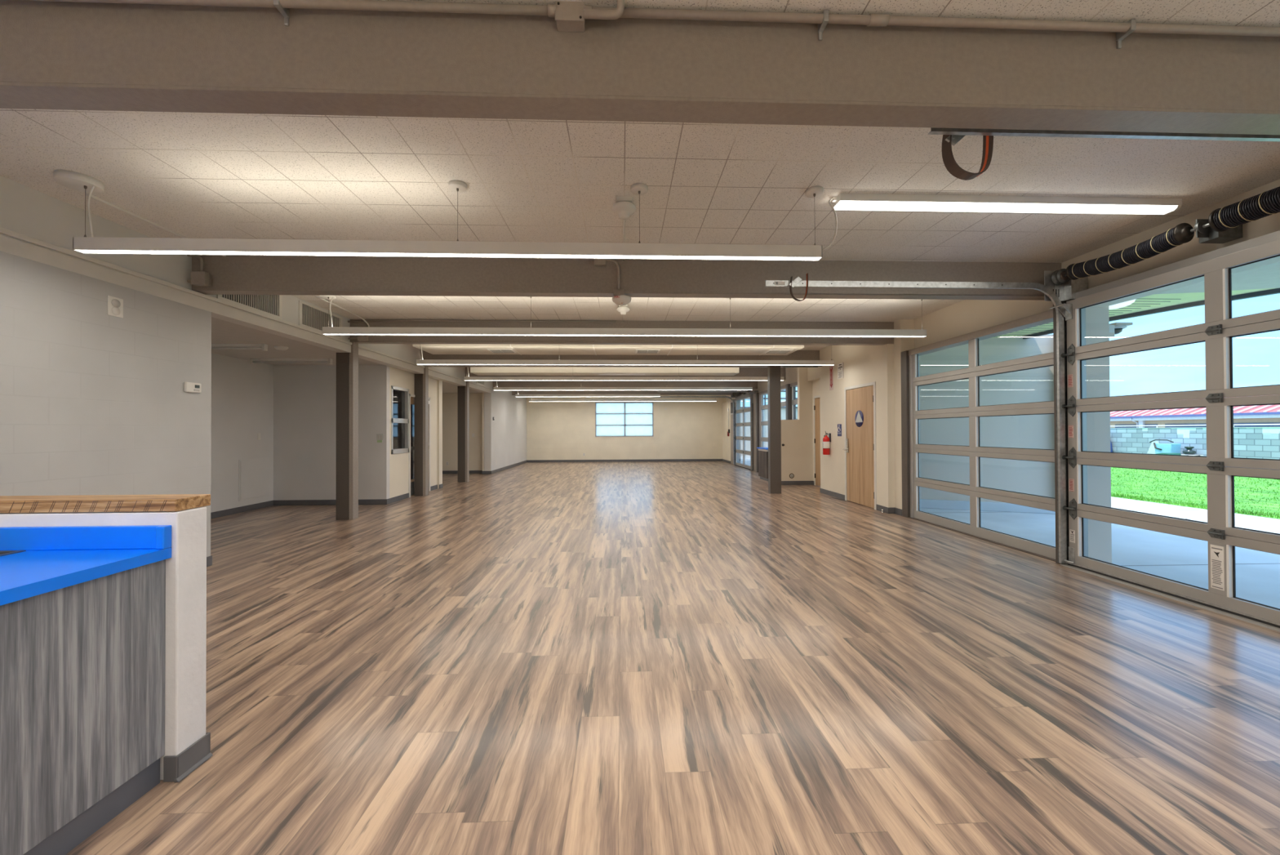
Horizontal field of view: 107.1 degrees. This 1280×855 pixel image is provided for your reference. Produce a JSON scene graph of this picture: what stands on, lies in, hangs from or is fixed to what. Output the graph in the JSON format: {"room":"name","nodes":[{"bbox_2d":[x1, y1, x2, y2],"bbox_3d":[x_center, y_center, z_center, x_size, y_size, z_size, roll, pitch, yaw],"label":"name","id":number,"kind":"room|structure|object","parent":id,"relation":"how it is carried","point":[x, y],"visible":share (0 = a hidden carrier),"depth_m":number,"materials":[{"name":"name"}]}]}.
{"room":"empty community hall","nodes":[
{"label":"empty community hall","id":0,"kind":"room"},
{"bbox_2d":[0,506,206,779],"bbox_3d":[-3.053,0.861,1.875,2.473,1.048,0.134,0,0,-2],"label":"wall","id":1,"kind":"structure","parent":0,"point":[185,652],"depth_m":1.87,"materials":[{"name":"white paint"}]},
{"bbox_2d":[0,524,171,550],"bbox_3d":[-3.056,0.430,1.793,2.444,0.088,0.035,0,0,-2],"label":"backsplash","id":2,"kind":"structure","parent":1,"relation":"attached to","point":[131,536],"depth_m":1.82,"materials":[{"name":"blue laminate"}]},
{"bbox_2d":[0,493,210,512],"bbox_3d":[-3.048,0.311,1.889,2.448,0.048,0.161,0,0,-2],"label":"cap","id":3,"kind":"object","parent":1,"relation":"on","point":[164,502],"visible":1,"depth_m":1.85,"materials":[{"name":"brown wood"}]},
{"bbox_2d":[163,732,213,782],"bbox_3d":[-3.042,1.336,1.870,2.492,0.098,0.156,0,0,-2],"label":"baseboard","id":4,"kind":"structure","parent":1,"relation":"attached to","point":[175,767],"depth_m":1.88,"materials":[{"name":"rubber"}]},
{"bbox_2d":[210,353,273,512],"bbox_3d":[-6.860,0.128,6.796,0.200,2.620,4.300,0,0,-2],"label":"wall","id":5,"kind":"structure","parent":0,"point":[242,391],"depth_m":7.99,"materials":[{"name":"paint"}]},
{"bbox_2d":[238,457,269,501],"bbox_3d":[-6.809,0.902,8.363,0.014,0.705,0.690,0,0,-2],"label":"access panel","id":6,"kind":"object","parent":5,"relation":"attached to","point":[254,473],"visible":1,"depth_m":8.32,"materials":[{"name":"paint"}]},
{"bbox_2d":[0,175,526,556],"bbox_3d":[-4.720,-0.117,8.805,0.330,3.125,24.750,0,0,-2],"label":"wall","id":7,"kind":"structure","parent":0,"point":[93,402],"depth_m":3.86,"materials":[{"name":"paint"}]},
{"bbox_2d":[106,295,123,318],"bbox_3d":[-4.370,-1.004,3.942,0.010,0.160,0.120,0,0,-2],"label":"fire alarm strobe","id":8,"kind":"object","parent":7,"relation":"attached to","point":[114,305],"visible":1,"depth_m":3.94,"materials":[{"name":"white plastic"}]},
{"bbox_2d":[184,382,201,392],"bbox_3d":[-4.382,-0.391,4.637,0.033,0.095,0.160,0,0,-2],"label":"thermostat","id":9,"kind":"object","parent":7,"relation":"attached to","point":[188,386],"visible":1,"depth_m":4.62,"materials":[{"name":"white plastic"}]},
{"bbox_2d":[0,226,491,392],"bbox_3d":[-4.530,-1.257,5.844,0.195,0.157,18.800,0,0,-2],"label":"ceiling beam","id":10,"kind":"structure","parent":7,"relation":"attached to","point":[12,242],"depth_m":4.65,"materials":[{"name":"paint"}]},
{"bbox_2d":[216,294,282,319],"bbox_3d":[-4.453,-1.510,5.429,0.020,0.335,0.940,0,0,-2],"label":"air vent","id":11,"kind":"object","parent":7,"relation":"in","point":[268,304],"visible":0.56,"depth_m":5.56,"materials":[{"name":"metal"}]},
{"bbox_2d":[297,300,342,339],"bbox_3d":[-4.500,-1.500,6.693,0.020,0.335,0.950,0,0,-2],"label":"air vent","id":12,"kind":"object","parent":7,"relation":"in","point":[311,317],"visible":0.87,"depth_m":6.56,"materials":[{"name":"metal"}]},
{"bbox_2d":[206,483,443,566],"bbox_3d":[-5.502,1.360,3.941,2.290,0.100,15.110,0,0,-2],"label":"baseboard","id":13,"kind":"structure","parent":7,"relation":"attached to","point":[369,501],"depth_m":8.82,"materials":[{"name":"rubber"}]},
{"bbox_2d":[482,459,527,474],"bbox_3d":[-5.032,1.468,18.058,0.290,0.100,5.710,0,0,-2],"label":"baseboard","id":14,"kind":"structure","parent":7,"relation":"attached to","point":[524,461],"depth_m":16.73,"materials":[{"name":"rubber"}]},
{"bbox_2d":[273,364,389,500],"bbox_3d":[-5.829,0.140,8.917,2.120,2.620,0.120,0,0,-2],"label":"wall","id":15,"kind":"structure","parent":0,"point":[304,396],"depth_m":8.85,"materials":[{"name":"paint"}]},
{"bbox_2d":[211,316,482,392],"bbox_3d":[-5.945,-1.220,10.144,2.390,0.120,10.900,0,0,-2],"label":"ceiling","id":16,"kind":"structure","parent":0,"point":[223,331],"depth_m":7.20,"materials":[{"name":"paint"}]},
{"bbox_2d":[211,343,267,351],"bbox_3d":[-5.896,-1.139,6.723,1.130,0.095,0.070,0,0,-2],"label":"tube light","id":17,"kind":"object","parent":16,"relation":"attached to","point":[264,347],"visible":0.55,"depth_m":6.71,"materials":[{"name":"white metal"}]},
{"bbox_2d":[249,358,332,364],"bbox_3d":[-5.947,-1.129,8.072,1.330,0.095,0.070,0,0,-2],"label":"tube light","id":18,"kind":"object","parent":16,"relation":"attached to","point":[329,361],"visible":1,"depth_m":8.05,"materials":[{"name":"white metal"}]},
{"bbox_2d":[389,366,442,497],"bbox_3d":[-4.854,0.147,10.269,0.170,2.620,2.510,0,0,-2],"label":"wall","id":19,"kind":"structure","parent":0,"point":[399,462],"depth_m":10.09,"materials":[{"name":"paint"}]},
{"bbox_2d":[391,385,414,479],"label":"window","id":20,"kind":"structure","parent":19,"relation":"in","point":[405,420],"depth_m":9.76,"materials":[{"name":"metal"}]},
{"bbox_2d":[408,393,430,497],"bbox_3d":[-4.861,0.383,10.347,0.160,2.150,1.070,0,0,-2],"label":"door","id":21,"kind":"structure","parent":19,"relation":"in","point":[411,397],"depth_m":10.04,"materials":[{"name":"paint"}]},
{"bbox_2d":[442,392,484,471],"bbox_3d":[-6.077,0.191,15.382,2.110,2.620,0.400,0,0,-2],"label":"wall","id":22,"kind":"structure","parent":0,"point":[450,400],"depth_m":15.39,"materials":[{"name":"paint"}]},
{"bbox_2d":[525,395,725,459],"bbox_3d":[-0.597,-0.037,21.194,9.400,3.125,0.200,0,0,-2],"label":"wall","id":23,"kind":"structure","parent":0,"point":[555,430],"depth_m":21.09,"materials":[{"name":"paint"}]},
{"bbox_2d":[595,401,653,436],"bbox_3d":[-0.696,-0.352,21.135,2.660,1.565,0.115,0,0,-2],"label":"window","id":24,"kind":"structure","parent":23,"relation":"in","point":[612,419],"depth_m":21.14,"materials":[{"name":"clear glass"}]},
{"bbox_2d":[527,458,722,462],"bbox_3d":[-0.647,1.475,21.075,8.720,0.100,0.010,0,0,-2],"label":"baseboard","id":25,"kind":"structure","parent":23,"relation":"attached to","point":[647,460],"depth_m":21.06,"materials":[{"name":"rubber"}]},
{"bbox_2d":[0,0,1279,368],"bbox_3d":[-0.104,-1.756,8.992,9.320,0.120,24.750,0,0,-2],"label":"ceiling","id":26,"kind":"structure","parent":0,"point":[190,175],"depth_m":3.29,"materials":[{"name":"tile"}]},
{"bbox_2d":[85,193,226,256],"bbox_3d":[-4.095,-1.710,4.088,0.025,0.018,1.210,0,0,-2],"label":"cable raceway","id":27,"kind":"object","parent":26,"relation":"attached to","point":[92,197],"visible":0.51,"depth_m":3.83,"materials":[{"name":"white plastic"}]},
{"bbox_2d":[53,169,823,260],"bbox_3d":[-1.345,-1.482,3.379,5.387,0.507,0.230,0,0,-2],"label":"pendant light","id":28,"kind":"object","parent":26,"relation":"hanging from","point":[74,180],"visible":1,"depth_m":3.34,"materials":[{"name":"white metal"}]},
{"bbox_2d":[515,390,660,396],"bbox_3d":[-1.915,-1.365,16.966,5.327,0.525,0.230,0,0,-2],"label":"pendant light","id":29,"kind":"object","parent":26,"relation":"hanging from","point":[659,394],"visible":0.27,"depth_m":16.93,"materials":[{"name":"white metal"}]},
{"bbox_2d":[470,366,738,375],"bbox_3d":[-0.868,-1.518,12.289,6.800,0.299,0.600,0,0,-2],"label":"light","id":30,"kind":"object","parent":26,"relation":"attached to","point":[478,371],"visible":0.58,"depth_m":12.04,"materials":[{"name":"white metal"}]},
{"bbox_2d":[412,343,804,355],"bbox_3d":[-0.560,-1.597,9.424,7.400,0.189,0.960,0,0,-2],"label":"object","id":31,"kind":"object","parent":26,"relation":"attached to","point":[433,348],"visible":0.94,"depth_m":9.23,"materials":[{"name":"white metal"}]},
{"bbox_2d":[315,295,926,337],"bbox_3d":[-0.163,-1.456,6.145,7.957,0.525,0.230,0,0,-2],"label":"pendant light","id":32,"kind":"object","parent":26,"relation":"hanging from","point":[328,330],"visible":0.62,"depth_m":6.11,"materials":[{"name":"white metal"}]},
{"bbox_2d":[422,350,819,367],"bbox_3d":[-0.355,-1.506,10.349,8.640,0.357,0.145,0,0,-2],"label":"steel beam","id":33,"kind":"structure","parent":26,"relation":"attached to","point":[798,354],"depth_m":10.30,"materials":[{"name":"metal"}]},
{"bbox_2d":[350,319,893,345],"bbox_3d":[-0.122,-1.528,7.636,8.900,0.357,0.145,0,0,-2],"label":"steel beam","id":34,"kind":"structure","parent":26,"relation":"attached to","point":[373,339],"depth_m":7.57,"materials":[{"name":"metal"}]},
{"bbox_2d":[347,320,615,322],"bbox_3d":[-2.472,-1.662,7.431,4.170,0.053,0.038,0,0,-2],"label":"conduit","id":35,"kind":"object","parent":34,"relation":"attached to","point":[368,321],"visible":1,"depth_m":7.43,"materials":[{"name":"metal"}]},
{"bbox_2d":[511,390,733,395],"bbox_3d":[-0.566,-1.442,18.506,8.830,0.357,0.145,0,0,-2],"label":"steel beam","id":36,"kind":"structure","parent":26,"relation":"attached to","point":[513,392],"depth_m":18.41,"materials":[{"name":"metal"}]},
{"bbox_2d":[528,398,716,401],"bbox_3d":[-0.743,-1.348,19.732,7.957,0.525,0.230,0,0,-2],"label":"pendant light","id":37,"kind":"object","parent":26,"relation":"hanging from","point":[592,399],"visible":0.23,"depth_m":19.70,"materials":[{"name":"white plastic"}]},
{"bbox_2d":[493,381,752,390],"bbox_3d":[-0.529,-1.391,14.297,7.957,0.525,0.230,0,0,-2],"label":"pendant light","id":38,"kind":"object","parent":26,"relation":"hanging from","point":[495,388],"visible":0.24,"depth_m":14.26,"materials":[{"name":"white plastic"}]},
{"bbox_2d":[463,368,783,380],"bbox_3d":[-0.397,-1.413,11.580,7.957,0.525,0.230,0,0,-2],"label":"pendant light","id":39,"kind":"object","parent":26,"relation":"hanging from","point":[465,378],"visible":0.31,"depth_m":11.54,"materials":[{"name":"white plastic"}]},
{"bbox_2d":[612,195,635,260],"bbox_3d":[-0.143,-1.663,4.180,0.184,0.142,1.322,0,0,-2],"label":"smoke detector","id":40,"kind":"object","parent":26,"relation":"attached to","point":[624,206],"visible":0.99,"depth_m":3.56,"materials":[{"name":"white plastic"}]},
{"bbox_2d":[416,343,834,365],"bbox_3d":[-0.265,-1.434,8.863,7.957,0.525,0.230,0,0,-2],"label":"pendant light","id":41,"kind":"object","parent":26,"relation":"hanging from","point":[419,362],"visible":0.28,"depth_m":8.82,"materials":[{"name":"white plastic"}]},
{"bbox_2d":[493,380,757,388],"bbox_3d":[-0.464,-1.464,15.788,8.830,0.357,0.145,0,0,-2],"label":"steel beam","id":42,"kind":"structure","parent":26,"relation":"attached to","point":[753,384],"depth_m":15.71,"materials":[{"name":"metal"}]},
{"bbox_2d":[465,366,785,380],"bbox_3d":[-0.362,-1.485,13.070,8.830,0.357,0.145,0,0,-2],"label":"steel beam","id":43,"kind":"structure","parent":26,"relation":"attached to","point":[743,371],"depth_m":13.12,"materials":[{"name":"metal"}]},
{"bbox_2d":[191,254,1061,300],"bbox_3d":[0.010,-1.550,4.919,8.960,0.357,0.145,0,0,-2],"label":"steel beam","id":44,"kind":"structure","parent":26,"relation":"attached to","point":[231,274],"depth_m":4.83,"materials":[{"name":"metal"}]},
{"bbox_2d":[186,254,211,285],"bbox_3d":[-4.361,-1.545,4.639,0.245,0.312,0.085,0,0,-2],"label":"junction box","id":45,"kind":"object","parent":44,"relation":"attached to","point":[201,277],"visible":0.9,"depth_m":4.60,"materials":[{"name":"paint"}]},
{"bbox_2d":[594,258,620,288],"bbox_3d":[-0.334,-1.560,4.813,0.260,0.315,0.040,0,0,-2],"label":"conduit","id":46,"kind":"object","parent":44,"relation":"attached to","point":[597,262],"visible":0.91,"depth_m":4.80,"materials":[{"name":"metal"}]},
{"bbox_2d":[612,288,631,305],"bbox_3d":[-0.189,-1.333,4.887,0.200,0.137,0.200,0,0,-2],"label":"fire alarm","id":47,"kind":"object","parent":44,"relation":"attached to","point":[619,298],"visible":1,"depth_m":4.81,"materials":[{"name":"paint"}]},
{"bbox_2d":[0,0,1279,134],"bbox_3d":[0.096,-1.572,2.090,8.920,0.357,0.145,0,0,-2],"label":"steel beam","id":48,"kind":"structure","parent":26,"relation":"attached to","point":[63,55],"depth_m":2.03,"materials":[{"name":"metal"}]},
{"bbox_2d":[555,0,584,32],"bbox_3d":[-0.290,-1.710,1.972,0.121,0.078,0.065,0,0,-2],"label":"junction box","id":49,"kind":"object","parent":48,"relation":"attached to","point":[569,15],"visible":0.92,"depth_m":1.94,"materials":[{"name":"paint"}]},
{"bbox_2d":[13,0,1279,48],"bbox_3d":[0.125,-1.709,1.968,8.910,0.085,0.102,0,0,-2],"label":"conduit","id":50,"kind":"object","parent":48,"relation":"attached to","point":[1122,30],"visible":0.98,"depth_m":1.97,"materials":[{"name":"metal"}]},
{"bbox_2d":[928,128,1279,180],"bbox_3d":[2.902,-0.096,2.352,3.038,2.883,0.131,0,0,-2],"label":"door track","id":51,"kind":"object","parent":48,"relation":"attached to","point":[952,136],"visible":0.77,"depth_m":2.29,"materials":[{"name":"grey metal"}]},
{"bbox_2d":[822,193,1182,250],"bbox_3d":[2.736,-1.524,3.615,2.836,0.451,0.166,0,0,-2],"label":"light","id":52,"kind":"object","parent":26,"relation":"attached to","point":[851,202],"visible":0.97,"depth_m":3.59,"materials":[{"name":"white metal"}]},
{"bbox_2d":[65,461,1279,854],"bbox_3d":[-1.256,1.493,8.923,11.650,0.120,24.750,0,0,-2],"label":"floor","id":53,"kind":"structure","parent":0,"point":[616,657],"depth_m":2.49,"materials":[{"name":"wood"}]},
{"bbox_2d":[0,559,165,854],"bbox_3d":[-3.049,0.948,1.478,2.410,0.868,0.657,0,0,-2],"label":"base cabinet","id":54,"kind":"object","parent":53,"relation":"on","point":[82,664],"visible":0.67,"depth_m":1.56,"materials":[{"name":"grey wood"}]},
{"bbox_2d":[0,524,171,605],"bbox_3d":[-3.044,0.533,1.489,2.444,0.298,0.642,0,0,-2],"label":"countertop","id":55,"kind":"structure","parent":54,"relation":"on","point":[34,561],"depth_m":1.77,"materials":[{"name":"blue laminate"}]},
{"bbox_2d":[336,342,358,519],"bbox_3d":[-4.602,0.050,7.431,0.260,2.768,0.162,0,0,-2],"label":"steel post","id":56,"kind":"object","parent":53,"relation":"on","point":[347,363],"visible":0.99,"depth_m":7.37,"materials":[{"name":"metal"}]},
{"bbox_2d":[414,365,428,495],"bbox_3d":[-4.693,0.071,10.150,0.237,2.768,0.162,0,0,-2],"label":"steel post","id":57,"kind":"object","parent":53,"relation":"on","point":[421,380],"visible":0.97,"depth_m":10.08,"materials":[{"name":"metal"}]},
{"bbox_2d":[457,380,469,481],"bbox_3d":[-4.807,0.093,12.867,0.260,2.768,0.162,0,0,-2],"label":"steel post","id":58,"kind":"object","parent":53,"relation":"on","point":[463,391],"visible":0.86,"depth_m":12.80,"materials":[{"name":"metal"}]},
{"bbox_2d":[755,392,759,471],"bbox_3d":[3.930,0.164,15.533,0.220,2.600,0.150,0,0,-2],"label":"steel post","id":59,"kind":"object","parent":53,"relation":"on","point":[757,394],"visible":0.5,"depth_m":15.46,"materials":[{"name":"metal"}]},
{"bbox_2d":[756,447,768,480],"bbox_3d":[3.626,1.003,13.048,0.560,0.885,0.880,0,0,-2],"label":"base cabinet","id":60,"kind":"object","parent":53,"relation":"on","point":[762,451],"depth_m":12.99,"materials":[{"name":"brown wood"}]},
{"bbox_2d":[767,365,781,493],"bbox_3d":[2.925,0.043,10.292,0.240,2.768,0.150,0,0,-2],"label":"steel post","id":61,"kind":"object","parent":53,"relation":"on","point":[773,371],"visible":1,"depth_m":10.22,"materials":[{"name":"metal"}]},
{"bbox_2d":[785,383,795,419],"bbox_3d":[4.038,0.141,12.655,0.220,2.600,0.150,0,0,-2],"label":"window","id":62,"kind":"structure","parent":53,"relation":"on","point":[788,388],"depth_m":12.59,"materials":[{"name":"paint"}]},
{"bbox_2d":[900,350,910,517],"bbox_3d":[4.241,0.100,7.449,0.165,2.600,0.150,0,0,-2],"label":"steel post","id":63,"kind":"object","parent":53,"relation":"on","point":[905,452],"visible":0.53,"depth_m":7.41,"materials":[{"name":"metal"}]},
{"bbox_2d":[909,516,1055,561],"bbox_3d":[4.284,1.386,6.104,0.110,0.006,2.500,0,0,-2],"label":"trim","id":64,"kind":"structure","parent":53,"relation":"on","point":[957,531],"depth_m":5.75,"materials":[{"name":"metal"}]},
{"bbox_2d":[1053,301,1066,563],"bbox_3d":[4.329,-0.005,4.821,0.185,2.768,0.040,0,0,-2],"label":"steel post","id":65,"kind":"object","parent":53,"relation":"on","point":[1062,302],"visible":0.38,"depth_m":4.82,"materials":[{"name":"metal"}]},
{"bbox_2d":[1059,563,1279,631],"bbox_3d":[4.328,1.363,3.534,0.135,0.012,2.440,0,0,-2],"label":"trim","id":66,"kind":"structure","parent":53,"relation":"on","point":[1255,622],"depth_m":3.74,"materials":[{"name":"metal"}]},
{"bbox_2d":[722,400,735,463],"bbox_3d":[3.825,0.200,20.182,0.160,2.600,2.550,0,0,-2],"label":"wall","id":67,"kind":"structure","parent":0,"point":[726,439],"depth_m":20.26,"materials":[{"name":"paint"}]},
{"bbox_2d":[781,367,813,480],"bbox_3d":[3.854,-0.127,11.915,0.960,3.125,0.120,0,0,-2],"label":"wall","id":68,"kind":"structure","parent":0,"point":[797,435],"depth_m":11.86,"materials":[{"name":"paint"}]},
{"bbox_2d":[781,480,813,484],"bbox_3d":[3.865,1.385,11.793,0.960,0.100,0.100,0,0,-2],"label":"baseboard","id":69,"kind":"structure","parent":68,"relation":"attached to","point":[783,482],"depth_m":11.84,"materials":[{"name":"rubber"}]},
{"bbox_2d":[812,378,819,480],"bbox_3d":[4.424,-0.135,11.150,0.120,3.125,1.550,0,0,-2],"label":"wall","id":70,"kind":"structure","parent":0,"point":[815,384],"depth_m":11.82,"materials":[{"name":"paint"}]},
{"bbox_2d":[813,395,820,485],"bbox_3d":[4.402,0.324,11.246,0.120,2.210,1.050,0,0,-2],"label":"door","id":71,"kind":"structure","parent":70,"relation":"in","point":[816,398],"depth_m":11.62,"materials":[{"name":"paint"}]},
{"bbox_2d":[819,319,914,509],"bbox_3d":[4.231,-0.151,8.949,0.470,3.125,2.835,0,0,-2],"label":"wall","id":72,"kind":"structure","parent":0,"point":[862,364],"depth_m":8.04,"materials":[{"name":"paint"}]},
{"bbox_2d":[822,431,831,454],"bbox_3d":[3.883,0.318,9.856,0.160,0.494,0.187,0,0,-2],"label":"fire extinguisher","id":73,"kind":"object","parent":72,"relation":"attached to","point":[826,440],"visible":1,"depth_m":9.80,"materials":[{"name":"red paint"}]},
{"bbox_2d":[843,381,876,509],"bbox_3d":[4.037,0.315,8.630,0.186,2.190,1.120,0,0,-2],"label":"door","id":74,"kind":"structure","parent":72,"relation":"in","point":[860,458],"depth_m":8.56,"materials":[{"name":"paint"}]},
{"bbox_2d":[819,488,902,515],"bbox_3d":[4.052,1.362,8.935,0.120,0.100,2.845,0,0,-2],"label":"baseboard","id":75,"kind":"structure","parent":72,"relation":"attached to","point":[886,509],"depth_m":7.98,"materials":[{"name":"rubber"}]},
{"bbox_2d":[725,178,1279,401],"bbox_3d":[4.435,-1.450,9.135,0.240,0.525,24.700,0,0,-2],"label":"wall","id":76,"kind":"structure","parent":0,"point":[966,316],"depth_m":4.61,"materials":[{"name":"paint"}]},
{"bbox_2d":[653,395,735,464],"bbox_3d":[2.154,0.120,18.634,3.305,2.709,0.050,0,0,-2],"label":"door track","id":77,"kind":"object","parent":76,"relation":"attached to","point":[730,397],"visible":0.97,"depth_m":18.67,"materials":[{"name":"grey metal"}]},
{"bbox_2d":[657,390,753,470],"bbox_3d":[2.250,0.100,16.096,3.305,2.709,0.050,0,0,-2],"label":"door track","id":78,"kind":"object","parent":76,"relation":"attached to","point":[658,391],"visible":1,"depth_m":16.13,"materials":[{"name":"grey metal"}]},
{"bbox_2d":[733,393,753,470],"bbox_3d":[3.769,0.160,17.413,0.160,2.638,2.540,0,0,-2],"label":"door","id":79,"kind":"structure","parent":76,"relation":"in","point":[744,410],"depth_m":17.41,"materials":[{"name":"metal"}]},
{"bbox_2d":[737,391,758,462],"bbox_3d":[3.934,0.119,17.535,0.140,2.720,2.750,0,0,-2],"label":"trim","id":80,"kind":"structure","parent":76,"relation":"attached to","point":[752,392],"depth_m":18.62,"materials":[{"name":"metal"}]},
{"bbox_2d":[752,393,755,471],"bbox_3d":[3.971,0.167,15.899,0.190,2.600,0.580,0,0,-2],"label":"trim","id":81,"kind":"structure","parent":76,"relation":"attached to","point":[753,395],"depth_m":15.98,"materials":[{"name":"paint"}]},
{"bbox_2d":[759,395,764,447],"bbox_3d":[3.962,0.198,15.419,0.125,2.530,0.080,0,0,-2],"label":"trim","id":82,"kind":"structure","parent":76,"relation":"attached to","point":[759,395],"depth_m":15.38,"materials":[{"name":"metal"}]},
{"bbox_2d":[760,394,786,447],"bbox_3d":[3.998,0.170,14.119,0.050,2.552,2.520,0,0,-2],"label":"window","id":83,"kind":"structure","parent":76,"relation":"in","point":[783,403],"depth_m":15.15,"materials":[{"name":"metal"}]},
{"bbox_2d":[909,355,919,517],"bbox_3d":[4.265,0.134,7.349,0.125,2.530,0.050,0,0,-2],"label":"trim","id":84,"kind":"structure","parent":76,"relation":"attached to","point":[911,425],"depth_m":7.33,"materials":[{"name":"metal"}]},
{"bbox_2d":[764,272,1068,563],"bbox_3d":[2.785,-0.076,4.686,3.098,2.880,0.070,0,0,-3],"label":"door track","id":85,"kind":"object","parent":76,"relation":"attached to","point":[1060,383],"visible":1,"depth_m":4.74,"materials":[{"name":"silver metal"}]},
{"bbox_2d":[908,309,1053,355],"bbox_3d":[4.332,-1.177,6.157,0.190,0.092,2.760,0,0,-2],"label":"trim","id":86,"kind":"structure","parent":76,"relation":"attached to","point":[1046,317],"depth_m":5.78,"materials":[{"name":"paint"}]},
{"bbox_2d":[912,338,1055,559],"bbox_3d":[4.300,0.106,6.085,0.050,2.552,2.480,0,0,-2],"label":"glass door","id":87,"kind":"structure","parent":76,"relation":"in","point":[974,371],"depth_m":6.01,"materials":[{"name":"metal"}]},
{"bbox_2d":[1065,320,1069,559],"bbox_3d":[4.323,0.069,4.740,0.045,2.620,0.050,0,0,-2],"label":"trim","id":88,"kind":"structure","parent":76,"relation":"attached to","point":[1066,320],"depth_m":4.76,"materials":[{"name":"black rubber"}]},
{"bbox_2d":[1044,186,1279,379],"bbox_3d":[4.351,-0.180,3.589,0.372,2.858,2.460,0,0,-3],"label":"spring","id":89,"kind":"object","parent":76,"relation":"attached to","point":[1224,224],"visible":0.98,"depth_m":3.73,"materials":[{"name":"metal"}]},
{"bbox_2d":[1049,239,1279,627],"bbox_3d":[4.290,0.050,3.551,0.160,2.638,2.495,0,0,-2],"label":"door","id":90,"kind":"structure","parent":76,"relation":"in","point":[1220,466],"depth_m":3.63,"materials":[{"name":"metal"}]},
{"bbox_2d":[1211,546,1222,588],"bbox_3d":[4.322,1.052,3.542,0.001,0.296,0.064,0,0,-2],"label":"print","id":91,"kind":"object","parent":90,"relation":"attached to","point":[1216,552],"depth_m":3.54},
{"bbox_2d":[1068,230,1279,556],"bbox_3d":[4.451,0.009,3.585,0.155,2.720,2.510,0,0,-2],"label":"trim","id":92,"kind":"structure","parent":76,"relation":"attached to","point":[1274,236],"depth_m":4.19,"materials":[{"name":"metal"}]},
{"label":"outside","id":93,"kind":"structure","parent":0,"visible":0},
{"bbox_2d":[1110,426,1279,469],"bbox_3d":[20.823,0.788,23.793,0.200,1.450,74.000,0,0,-2],"label":"wall","id":94,"kind":"structure","parent":93,"point":[1248,442],"depth_m":17.83,"materials":[{"name":"brick"}]},
{"bbox_2d":[1110,423,1279,428],"bbox_3d":[20.820,0.002,23.799,0.240,0.122,74.000,0,0,-2],"label":"railing","id":95,"kind":"object","parent":94,"relation":"on","point":[1237,424],"visible":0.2,"depth_m":17.87,"materials":[{"name":"metal"}]},
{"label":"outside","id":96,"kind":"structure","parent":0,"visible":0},
{"bbox_3d":[13.468,1.826,41.182,90.000,0.200,38.680,0,0,-2],"label":"ground","id":97,"kind":"structure","parent":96,"visible":0},
{"bbox_2d":[740,390,797,455],"bbox_3d":[7.715,-0.567,26.314,7.000,4.400,0.800,0,0,-2],"label":"building","id":98,"kind":"structure","parent":97,"relation":"on","point":[747,415],"depth_m":26.25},
{"bbox_2d":[1110,394,1279,427],"bbox_3d":[41.205,-0.343,41.581,9.720,4.330,100.000,0,0,-2],"label":"building","id":99,"kind":"structure","parent":97,"relation":"on","point":[1260,414],"depth_m":32.16,"materials":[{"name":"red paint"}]},
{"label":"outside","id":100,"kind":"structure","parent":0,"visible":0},
{"bbox_2d":[1111,466,1279,519],"bbox_3d":[14.843,1.579,24.563,11.500,0.145,72.000,0,0,-2],"label":"ground","id":101,"kind":"structure","parent":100,"point":[1203,483],"depth_m":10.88,"materials":[{"name":"green plant"}]},
{"bbox_2d":[1149,439,1181,463],"bbox_3d":[20.503,0.947,18.427,0.445,0.970,0.816,0,0,-2],"label":"plastic bin","id":102,"kind":"object","parent":101,"relation":"on","point":[1159,447],"visible":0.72,"depth_m":18.25,"materials":[{"name":"plastic"}]},
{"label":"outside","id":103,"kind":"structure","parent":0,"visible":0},
{"bbox_2d":[920,496,1279,608],"bbox_3d":[7.328,1.413,-0.937,5.435,0.140,21.600,0,0,-2],"label":"patio","id":104,"kind":"structure","parent":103,"point":[1131,545],"depth_m":5.59,"materials":[{"name":"concrete"}]},
{"bbox_2d":[918,333,1055,513],"bbox_3d":[6.055,-0.052,8.807,2.599,2.950,1.625,0,0,20],"label":"building wing","id":105,"kind":"object","parent":104,"relation":"on","point":[1036,384],"visible":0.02,"depth_m":8.07,"materials":[{"name":"glass"}]},
{"bbox_2d":[991,262,1279,338],"bbox_3d":[6.366,-1.642,1.803,3.050,0.220,15.100,0,0,-2],"label":"roof overhang","id":106,"kind":"object","parent":105,"relation":"attached to","point":[1262,281],"visible":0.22,"depth_m":5.59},
{"bbox_2d":[1085,306,1111,563],"bbox_3d":[4.637,-0.077,4.888,0.275,2.950,0.180,0,0,-2],"label":"column","id":107,"kind":"structure","parent":104,"relation":"on","point":[1097,318],"depth_m":4.80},
{"bbox_2d":[1109,322,1133,337],"bbox_3d":[4.959,-1.020,5.002,0.385,0.155,0.208,0,0,-2],"label":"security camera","id":108,"kind":"object","parent":107,"relation":"attached to","point":[1115,328],"visible":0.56,"depth_m":4.96,"materials":[{"name":"white plastic"}]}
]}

